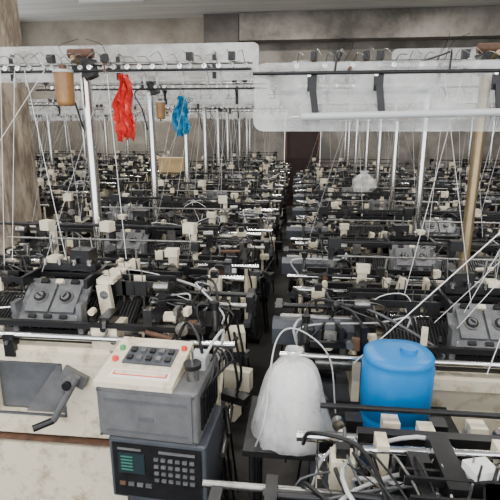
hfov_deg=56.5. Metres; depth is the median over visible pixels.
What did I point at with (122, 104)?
rag
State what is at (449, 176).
machine
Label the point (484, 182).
machine
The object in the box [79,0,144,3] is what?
lamp
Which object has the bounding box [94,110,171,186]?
machine
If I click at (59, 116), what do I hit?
machine
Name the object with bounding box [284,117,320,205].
door
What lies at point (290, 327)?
loose cable
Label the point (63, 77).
cup
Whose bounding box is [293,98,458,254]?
machine
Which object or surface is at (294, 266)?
machine
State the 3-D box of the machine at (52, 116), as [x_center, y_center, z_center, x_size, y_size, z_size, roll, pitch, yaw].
[-4.246,-1.711,9.328,1.650,2.142,1.053,1,15,6]
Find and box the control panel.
[109,405,222,499]
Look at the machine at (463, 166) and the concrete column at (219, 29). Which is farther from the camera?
the concrete column at (219, 29)
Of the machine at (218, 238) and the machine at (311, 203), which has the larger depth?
the machine at (311, 203)
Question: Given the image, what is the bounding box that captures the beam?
[239,6,499,43]
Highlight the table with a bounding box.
[242,396,458,499]
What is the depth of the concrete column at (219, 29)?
10.06 m
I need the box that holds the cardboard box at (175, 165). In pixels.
[157,155,183,171]
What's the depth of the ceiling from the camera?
9.24 m
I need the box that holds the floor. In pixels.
[225,206,434,499]
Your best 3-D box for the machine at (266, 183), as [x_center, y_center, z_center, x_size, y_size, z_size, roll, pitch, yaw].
[-0.370,-0.846,5.982,1.683,2.142,0.904,2,15,6]
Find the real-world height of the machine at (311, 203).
2.142 m
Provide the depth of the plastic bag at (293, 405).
1.50 m
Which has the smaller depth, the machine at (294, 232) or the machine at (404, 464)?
the machine at (404, 464)
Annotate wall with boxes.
[20,17,499,184]
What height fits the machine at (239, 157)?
2.142 m
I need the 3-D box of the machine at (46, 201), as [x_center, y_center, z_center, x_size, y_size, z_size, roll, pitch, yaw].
[-2.824,-0.672,5.313,1.650,2.142,0.969,1,15,6]
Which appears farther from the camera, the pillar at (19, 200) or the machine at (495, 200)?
the machine at (495, 200)
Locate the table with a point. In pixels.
(265, 448)
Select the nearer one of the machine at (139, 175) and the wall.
the machine at (139, 175)
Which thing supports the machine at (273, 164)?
on the floor
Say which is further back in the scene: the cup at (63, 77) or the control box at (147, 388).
the cup at (63, 77)
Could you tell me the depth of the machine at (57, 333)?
1.91 m
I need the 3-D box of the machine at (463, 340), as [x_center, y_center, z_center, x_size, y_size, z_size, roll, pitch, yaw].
[1.100,0.156,2.092,2.085,2.150,1.067,2,15,6]
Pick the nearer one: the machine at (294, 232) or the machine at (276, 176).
the machine at (294, 232)
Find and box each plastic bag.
[259,345,334,450]
[353,171,375,191]
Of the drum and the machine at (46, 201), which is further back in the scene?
the machine at (46, 201)
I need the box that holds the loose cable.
[255,327,335,446]
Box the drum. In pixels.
[359,339,435,429]
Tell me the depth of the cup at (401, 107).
3.89 m
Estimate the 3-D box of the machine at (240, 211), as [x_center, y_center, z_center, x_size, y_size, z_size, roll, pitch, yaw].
[-0.595,-0.351,4.078,1.718,2.137,1.030,2,15,6]
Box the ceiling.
[17,0,499,21]
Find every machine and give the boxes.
[0,39,258,499]
[5,71,269,411]
[29,93,78,221]
[30,101,109,218]
[30,111,55,173]
[30,111,77,168]
[30,113,102,164]
[34,105,133,200]
[58,108,149,195]
[80,86,279,343]
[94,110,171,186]
[105,113,178,176]
[129,91,284,301]
[158,100,285,271]
[178,102,288,252]
[192,107,287,236]
[202,402,499,499]
[207,110,291,225]
[216,110,291,190]
[253,33,499,488]
[282,65,499,325]
[286,81,499,313]
[292,92,490,253]
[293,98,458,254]
[293,104,433,225]
[293,106,413,193]
[296,109,403,193]
[424,117,499,184]
[438,106,499,186]
[451,103,499,196]
[477,101,499,211]
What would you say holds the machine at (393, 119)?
on the floor
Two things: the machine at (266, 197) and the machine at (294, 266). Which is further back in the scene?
the machine at (266, 197)
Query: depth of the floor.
3.46 m
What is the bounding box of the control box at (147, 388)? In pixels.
[93,321,232,445]
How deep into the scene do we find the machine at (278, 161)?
9.94 m
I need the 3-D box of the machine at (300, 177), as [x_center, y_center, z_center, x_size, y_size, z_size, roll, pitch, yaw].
[1.731,-1.305,7.757,2.019,2.142,0.834,1,15,5]
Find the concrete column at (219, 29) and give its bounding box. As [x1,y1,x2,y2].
[203,14,240,160]
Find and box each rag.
[112,60,134,141]
[172,87,190,136]
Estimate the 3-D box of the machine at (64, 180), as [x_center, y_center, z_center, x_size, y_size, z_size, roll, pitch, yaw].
[-2.782,-0.917,6.269,1.718,2.137,1.030,1,15,5]
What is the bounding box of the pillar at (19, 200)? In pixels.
[0,0,41,254]
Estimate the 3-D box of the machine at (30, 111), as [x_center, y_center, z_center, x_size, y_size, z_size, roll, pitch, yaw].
[-4.325,-1.455,8.340,1.650,2.142,0.840,2,15,6]
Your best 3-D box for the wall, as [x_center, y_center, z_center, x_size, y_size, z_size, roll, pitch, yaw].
[1.169,-3.039,10.512,13.000,4.120,0.200,2,15,6]
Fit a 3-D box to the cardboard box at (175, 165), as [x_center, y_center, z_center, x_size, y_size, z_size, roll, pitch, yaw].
[-1.030,-1.090,5.919,0.385,0.226,0.200,2,15,6]
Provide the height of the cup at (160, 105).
0.132 m
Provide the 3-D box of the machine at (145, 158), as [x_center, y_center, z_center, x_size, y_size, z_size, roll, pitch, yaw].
[-2.296,-1.923,10.149,1.650,2.142,0.969,2,15,6]
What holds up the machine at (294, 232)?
on the floor
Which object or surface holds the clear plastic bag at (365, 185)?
on the machine at (311, 203)
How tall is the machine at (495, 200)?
2.142 m
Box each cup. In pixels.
[52,65,74,105]
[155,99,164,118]
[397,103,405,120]
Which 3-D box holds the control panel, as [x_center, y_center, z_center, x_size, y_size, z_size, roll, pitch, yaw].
[-0.283,0.936,1.691,0.330,0.720,0.252,2,15,9]
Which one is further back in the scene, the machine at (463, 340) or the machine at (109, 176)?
the machine at (109, 176)
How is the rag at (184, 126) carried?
attached to the machine at (218, 238)
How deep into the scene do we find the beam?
9.48 m

